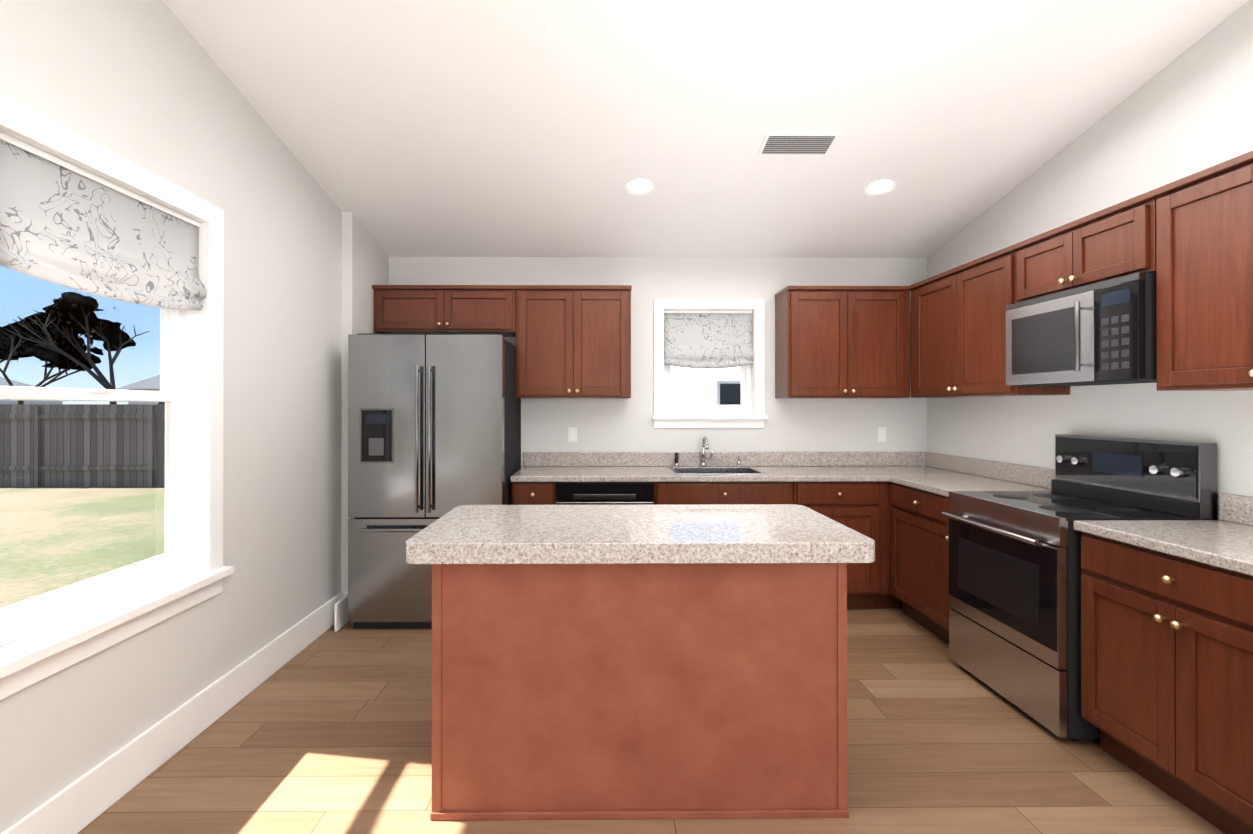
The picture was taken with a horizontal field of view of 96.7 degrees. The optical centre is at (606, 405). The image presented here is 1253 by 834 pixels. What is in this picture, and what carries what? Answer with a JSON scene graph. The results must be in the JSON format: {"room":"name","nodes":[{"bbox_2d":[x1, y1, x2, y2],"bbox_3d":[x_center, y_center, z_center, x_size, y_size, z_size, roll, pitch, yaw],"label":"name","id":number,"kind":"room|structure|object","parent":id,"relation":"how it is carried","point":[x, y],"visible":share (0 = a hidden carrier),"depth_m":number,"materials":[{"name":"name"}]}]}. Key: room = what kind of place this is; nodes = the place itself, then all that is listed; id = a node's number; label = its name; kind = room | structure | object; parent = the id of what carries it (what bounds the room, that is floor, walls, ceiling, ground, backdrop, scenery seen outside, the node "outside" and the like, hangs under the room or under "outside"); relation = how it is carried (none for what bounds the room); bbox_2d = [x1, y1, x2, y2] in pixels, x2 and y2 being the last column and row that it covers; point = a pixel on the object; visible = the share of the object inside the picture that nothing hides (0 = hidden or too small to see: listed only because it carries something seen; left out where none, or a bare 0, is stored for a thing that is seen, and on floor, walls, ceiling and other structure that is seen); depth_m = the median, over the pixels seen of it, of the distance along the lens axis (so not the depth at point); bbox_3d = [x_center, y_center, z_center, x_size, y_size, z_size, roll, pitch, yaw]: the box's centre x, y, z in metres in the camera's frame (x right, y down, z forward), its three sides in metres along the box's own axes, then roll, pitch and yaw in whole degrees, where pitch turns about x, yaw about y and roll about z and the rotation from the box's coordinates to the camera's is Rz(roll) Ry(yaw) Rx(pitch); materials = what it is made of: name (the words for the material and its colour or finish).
{"room":"kitchen","nodes":[
{"label":"kitchen","id":0,"kind":"room"},
{"bbox_2d":[0,0,388,832],"bbox_3d":[-1.808,-0.655,0.573,0.220,4.410,8.000,0,0,-1],"label":"wall","id":1,"kind":"structure","parent":0,"point":[148,86],"depth_m":2.64,"materials":[{"name":"white paint"}]},
{"bbox_2d":[0,94,233,699],"bbox_3d":[-1.827,-0.022,2.046,0.203,1.763,1.090,0,0,-1],"label":"window","id":2,"kind":"structure","parent":1,"relation":"in","point":[44,636],"depth_m":2.28,"materials":[{"name":"white"}]},
{"bbox_2d":[0,131,206,309],"bbox_3d":[-1.802,-0.600,2.048,0.068,0.423,0.863,0,0,-1],"label":"window shade","id":3,"kind":"object","parent":2,"relation":"attached to","point":[65,224],"visible":1,"depth_m":1.95,"materials":[{"name":"fabric"}]},
{"bbox_2d":[0,593,339,833],"bbox_3d":[-1.751,1.337,0.243,0.030,0.175,7.049,0,0,-1],"label":"baseboard","id":4,"kind":"structure","parent":1,"relation":"attached to","point":[79,804],"depth_m":2.20,"materials":[{"name":"white wood"}]},
{"bbox_2d":[328,592,347,631],"bbox_3d":[-1.723,1.346,3.643,0.025,0.175,0.250,0,0,-1],"label":"baseboard","id":5,"kind":"structure","parent":1,"relation":"attached to","point":[338,608],"depth_m":3.60,"materials":[{"name":"white wood"}]},
{"bbox_2d":[77,609,1224,833],"bbox_3d":[0.414,1.488,0.587,4.665,0.125,8.000,0,0,-1],"label":"floor","id":6,"kind":"structure","parent":0,"point":[329,731],"depth_m":2.21,"materials":[{"name":"brown wood"}]},
{"bbox_2d":[348,334,520,627],"bbox_3d":[-1.159,0.489,3.937,0.978,1.890,0.916,0,0,-1],"label":"refrigerator","id":7,"kind":"object","parent":6,"relation":"on","point":[434,427],"visible":0.79,"depth_m":3.54,"materials":[{"name":"grey metal"}]},
{"bbox_2d":[511,482,557,504],"bbox_3d":[-0.508,0.980,4.118,0.302,0.910,0.618,0,0,-1],"label":"base cabinet","id":8,"kind":"object","parent":6,"relation":"on","point":[522,493],"depth_m":3.81,"materials":[{"name":"brown wood"}]},
{"bbox_2d":[556,482,653,504],"bbox_3d":[-0.017,0.982,4.097,0.668,0.905,0.594,0,0,-1],"label":"dishwasher","id":9,"kind":"object","parent":6,"relation":"on","point":[604,493],"visible":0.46,"depth_m":3.81,"materials":[{"name":"grey metal"}]},
{"bbox_2d":[430,564,848,820],"bbox_3d":[0.112,0.985,2.268,1.445,0.890,0.694,0,0,-1],"label":"kitchen island","id":10,"kind":"object","parent":6,"relation":"on","point":[592,662],"depth_m":1.94,"materials":[{"name":"brown wood"}]},
{"bbox_2d":[406,504,874,563],"bbox_3d":[0.116,0.505,2.267,1.628,0.070,0.750,0,0,-1],"label":"island countertop","id":11,"kind":"structure","parent":10,"relation":"on","point":[703,533],"depth_m":1.99,"materials":[{"name":"beige stone"}]},
{"bbox_2d":[767,482,886,608],"bbox_3d":[1.589,0.980,4.137,0.604,0.910,0.618,0,0,-1],"label":"base cabinet","id":12,"kind":"object","parent":6,"relation":"on","point":[861,507],"depth_m":3.83,"materials":[{"name":"brown wood"}]},
{"bbox_2d":[887,482,951,643],"bbox_3d":[2.260,0.978,3.475,0.617,0.910,0.751,0,0,-1],"label":"base cabinet","id":13,"kind":"object","parent":6,"relation":"on","point":[917,530],"depth_m":3.51,"materials":[{"name":"brown wood"}]},
{"bbox_2d":[510,452,953,481],"bbox_3d":[0.951,0.447,4.118,3.224,0.155,0.647,0,0,-1],"label":"countertop","id":14,"kind":"structure","parent":13,"relation":"on","point":[538,466],"depth_m":4.41,"materials":[{"name":"beige stone"}]},
{"bbox_2d":[674,452,678,466],"bbox_3d":[0.548,0.427,4.376,0.040,0.116,0.040,0,0,-1],"label":"sprayer","id":15,"kind":"object","parent":14,"relation":"on","point":[676,459],"visible":0.94,"depth_m":4.36,"materials":[{"name":"silver metal"}]},
{"bbox_2d":[700,436,713,466],"bbox_3d":[0.786,0.363,4.306,0.106,0.245,0.190,0,0,-1],"label":"faucet","id":16,"kind":"object","parent":14,"relation":"on","point":[704,448],"visible":1,"depth_m":4.36,"materials":[{"name":"silver metal"}]},
{"bbox_2d":[669,467,765,474],"bbox_3d":[0.801,0.595,4.117,0.636,0.229,0.426,0,0,-1],"label":"sink basin","id":17,"kind":"object","parent":14,"relation":"in","point":[712,470],"visible":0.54,"depth_m":4.30,"materials":[{"name":"silver metal"}]},
{"bbox_2d":[737,456,740,466],"bbox_3d":[1.039,0.440,4.363,0.034,0.091,0.068,0,0,-1],"label":"soap dispenser","id":18,"kind":"object","parent":14,"relation":"on","point":[739,462],"visible":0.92,"depth_m":4.37,"materials":[{"name":"silver metal"}]},
{"bbox_2d":[886,456,1054,496],"bbox_3d":[2.247,0.445,3.454,0.644,0.155,0.702,0,0,-1],"label":"countertop","id":19,"kind":"structure","parent":13,"relation":"on","point":[940,475],"depth_m":3.63,"materials":[{"name":"beige stone"}]},
{"bbox_2d":[941,434,1216,741],"bbox_3d":[2.195,0.796,2.714,0.737,1.270,0.750,0,0,-1],"label":"range","id":20,"kind":"object","parent":6,"relation":"on","point":[1014,580],"visible":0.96,"depth_m":2.56,"materials":[{"name":"grey metal"}]},
{"bbox_2d":[1081,532,1252,833],"bbox_3d":[2.274,0.974,1.929,0.617,0.910,0.802,0,0,-1],"label":"base cabinet","id":21,"kind":"object","parent":6,"relation":"on","point":[1165,673],"depth_m":1.94,"materials":[{"name":"brown wood"}]},
{"bbox_2d":[1074,493,1252,575],"bbox_3d":[2.270,0.440,1.537,0.632,0.155,1.584,0,0,-1],"label":"countertop","id":22,"kind":"structure","parent":21,"relation":"on","point":[1225,541],"depth_m":2.09,"materials":[{"name":"beige stone"}]},
{"bbox_2d":[389,257,926,467],"bbox_3d":[0.490,-0.644,4.518,4.445,4.410,0.150,0,0,-1],"label":"wall","id":23,"kind":"structure","parent":0,"point":[791,424],"depth_m":4.44,"materials":[{"name":"white paint"}]},
{"bbox_2d":[372,285,451,333],"bbox_3d":[-1.441,-0.715,4.264,0.576,0.340,0.317,0,0,-1],"label":"upper cabinet","id":24,"kind":"object","parent":23,"relation":"attached to","point":[398,309],"depth_m":4.12,"materials":[{"name":"brown wood"}]},
{"bbox_2d":[452,285,515,336],"bbox_3d":[-0.969,-0.715,4.268,0.576,0.340,0.317,0,0,-1],"label":"upper cabinet","id":25,"kind":"object","parent":23,"relation":"attached to","point":[476,309],"depth_m":4.12,"materials":[{"name":"brown wood"}]},
{"bbox_2d":[512,285,583,397],"bbox_3d":[-0.434,-0.470,4.273,0.486,0.831,0.317,0,0,-1],"label":"upper cabinet","id":26,"kind":"object","parent":23,"relation":"attached to","point":[549,335],"depth_m":4.12,"materials":[{"name":"brown wood"}]},
{"bbox_2d":[568,427,576,441],"bbox_3d":[-0.272,0.233,4.430,0.070,0.115,0.008,0,0,-1],"label":"outlet","id":27,"kind":"object","parent":23,"relation":"attached to","point":[572,434],"depth_m":4.43,"materials":[{"name":"white plastic"}]},
{"bbox_2d":[584,285,631,397],"bbox_3d":[-0.066,-0.470,4.276,0.486,0.831,0.317,0,0,-1],"label":"upper cabinet","id":28,"kind":"object","parent":23,"relation":"attached to","point":[607,308],"depth_m":4.13,"materials":[{"name":"brown wood"}]},
{"bbox_2d":[652,299,767,427],"bbox_3d":[0.814,-0.332,4.494,0.913,1.026,0.198,0,0,-1],"label":"window","id":29,"kind":"structure","parent":23,"relation":"in","point":[749,412],"depth_m":4.43,"materials":[{"name":"white"}]},
{"bbox_2d":[664,310,753,368],"bbox_3d":[0.814,-0.527,4.467,0.716,0.469,0.068,0,0,-1],"label":"window shade","id":30,"kind":"object","parent":29,"relation":"attached to","point":[708,339],"visible":0.98,"depth_m":4.48,"materials":[{"name":"fabric"}]},
{"bbox_2d":[775,286,859,397],"bbox_3d":[1.596,-0.470,4.290,0.503,0.831,0.317,0,0,-1],"label":"upper cabinet","id":31,"kind":"object","parent":23,"relation":"attached to","point":[817,328],"depth_m":4.14,"materials":[{"name":"brown wood"}]},
{"bbox_2d":[877,427,885,441],"bbox_3d":[2.198,0.233,4.452,0.070,0.115,0.008,0,0,-1],"label":"outlet","id":32,"kind":"object","parent":23,"relation":"attached to","point":[881,431],"depth_m":4.45,"materials":[{"name":"white plastic"}]},
{"bbox_2d":[860,286,907,397],"bbox_3d":[1.996,-0.470,4.294,0.533,0.831,0.317,0,0,-1],"label":"upper cabinet","id":33,"kind":"object","parent":23,"relation":"attached to","point":[883,309],"depth_m":4.15,"materials":[{"name":"brown wood"}]},
{"bbox_2d":[163,0,1247,257],"bbox_3d":[0.414,-2.020,0.596,4.665,1.720,8.000,0,0,-1],"label":"ceiling","id":34,"kind":"structure","parent":0,"point":[475,128],"depth_m":2.81,"materials":[{"name":"white paint"}]},
{"bbox_2d":[625,178,654,194],"bbox_3d":[0.206,-1.370,3.482,0.184,0.006,0.184,0,-12,-1],"label":"recessed light","id":35,"kind":"object","parent":34,"relation":"in","point":[639,186],"visible":1,"depth_m":3.49,"materials":[{"name":"white"}]},
{"bbox_2d":[757,133,839,155],"bbox_3d":[1.060,-1.447,3.095,0.400,0.011,0.180,0,-11,-1],"label":"ceiling vent","id":36,"kind":"object","parent":34,"relation":"in","point":[797,144],"visible":1,"depth_m":3.09,"materials":[{"name":"white metal"}]},
{"bbox_2d":[864,179,896,195],"bbox_3d":[1.716,-1.370,3.495,0.184,0.006,0.184,0,-12,-1],"label":"recessed light","id":37,"kind":"object","parent":34,"relation":"in","point":[879,187],"visible":1,"depth_m":3.50,"materials":[{"name":"white"}]},
{"bbox_2d":[927,0,1252,519],"bbox_3d":[2.672,-0.655,0.537,0.150,4.410,7.850,0,0,-1],"label":"wall","id":38,"kind":"structure","parent":0,"point":[1188,112],"depth_m":2.75,"materials":[{"name":"white paint"}]},
{"bbox_2d":[908,271,947,397],"bbox_3d":[2.407,-0.471,3.845,0.317,0.831,0.627,0,0,-1],"label":"upper cabinet","id":39,"kind":"object","parent":38,"relation":"attached to","point":[929,297],"depth_m":3.90,"materials":[{"name":"brown wood"}]},
{"bbox_2d":[948,246,1069,397],"bbox_3d":[2.411,-0.472,3.370,0.317,0.831,0.556,0,0,-1],"label":"upper cabinet","id":40,"kind":"object","parent":38,"relation":"attached to","point":[980,289],"depth_m":3.37,"materials":[{"name":"brown wood"}]},
{"bbox_2d":[1012,228,1059,303],"bbox_3d":[2.415,-0.724,2.871,0.317,0.330,0.436,0,0,-1],"label":"upper cabinet","id":41,"kind":"object","parent":38,"relation":"attached to","point":[1034,258],"depth_m":2.95,"materials":[{"name":"brown wood"}]},
{"bbox_2d":[1056,190,1151,291],"bbox_3d":[2.418,-0.725,2.538,0.317,0.330,0.436,0,0,-1],"label":"upper cabinet","id":42,"kind":"object","parent":38,"relation":"attached to","point":[1115,241],"depth_m":2.53,"materials":[{"name":"brown wood"}]},
{"bbox_2d":[1006,273,1156,385],"bbox_3d":[2.364,-0.329,2.703,0.420,0.446,0.764,0,0,-1],"label":"over-the-range microwave","id":43,"kind":"object","parent":42,"relation":"attached to","point":[1102,333],"visible":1,"depth_m":2.56,"materials":[{"name":"grey metal"}]},
{"bbox_2d":[1152,154,1243,390],"bbox_3d":[2.422,-0.476,2.077,0.317,0.831,0.477,0,0,-1],"label":"upper cabinet","id":44,"kind":"object","parent":38,"relation":"attached to","point":[1188,240],"depth_m":2.13,"materials":[{"name":"brown wood"}]},
{"bbox_2d":[1244,151,1252,389],"bbox_3d":[2.426,-0.477,1.717,0.317,0.831,0.478,0,0,-1],"label":"upper cabinet","id":45,"kind":"object","parent":38,"relation":"attached to","point":[1248,157],"depth_m":1.97,"materials":[{"name":"brown wood"}]},
{"label":"outside","id":46,"kind":"structure","parent":0,"visible":0},
{"bbox_2d":[0,487,164,607],"bbox_3d":[-0.315,1.906,39.931,180.000,0.200,160.000,0,0,-1],"label":"lawn","id":47,"kind":"structure","parent":46,"point":[26,579],"depth_m":7.46,"materials":[{"name":"green plant"}]},
{"bbox_2d":[0,326,32,363],"bbox_3d":[-38.873,-1.631,33.976,4.622,6.843,6.134,0,0,-1],"label":"tree","id":48,"kind":"object","parent":47,"relation":"on","point":[5,348],"depth_m":35.16,"materials":[{"name":"grey plant"}]},
{"bbox_2d":[0,377,62,403],"bbox_3d":[-54.357,-0.382,44.460,12.800,4.400,10.800,0,0,-1],"label":"house","id":49,"kind":"structure","parent":47,"relation":"on","point":[14,383],"depth_m":48.00,"materials":[{"name":"grey"}]},
{"bbox_2d":[0,318,103,403],"bbox_3d":[-31.009,-1.529,30.178,6.564,6.618,4.177,0,0,-1],"label":"tree","id":50,"kind":"object","parent":47,"relation":"on","point":[66,364],"depth_m":30.06,"materials":[{"name":"grey plant"}]},
{"bbox_2d":[1,291,149,403],"bbox_3d":[-24.835,-1.979,26.639,5.350,7.499,6.292,0,0,-1],"label":"tree","id":51,"kind":"object","parent":47,"relation":"on","point":[46,330],"depth_m":25.89,"materials":[{"name":"grey plant"}]},
{"bbox_2d":[116,375,164,403],"bbox_3d":[-20.788,-0.402,36.756,13.800,4.400,10.800,0,0,-1],"label":"house","id":52,"kind":"structure","parent":47,"relation":"on","point":[145,384],"depth_m":31.80,"materials":[{"name":"grey"}]},
{"bbox_2d":[0,404,740,486],"bbox_3d":[-5.068,0.856,11.870,70.000,1.750,0.100,0,0,-1],"label":"fence","id":53,"kind":"object","parent":47,"relation":"on","point":[43,472],"depth_m":11.83,"materials":[{"name":"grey wood"}]},
{"bbox_2d":[671,366,740,403],"bbox_3d":[3.843,-0.892,21.974,11.800,5.300,10.800,0,0,-1],"label":"house","id":54,"kind":"structure","parent":47,"relation":"on","point":[697,386],"depth_m":16.96,"materials":[{"name":"white"}]}
]}

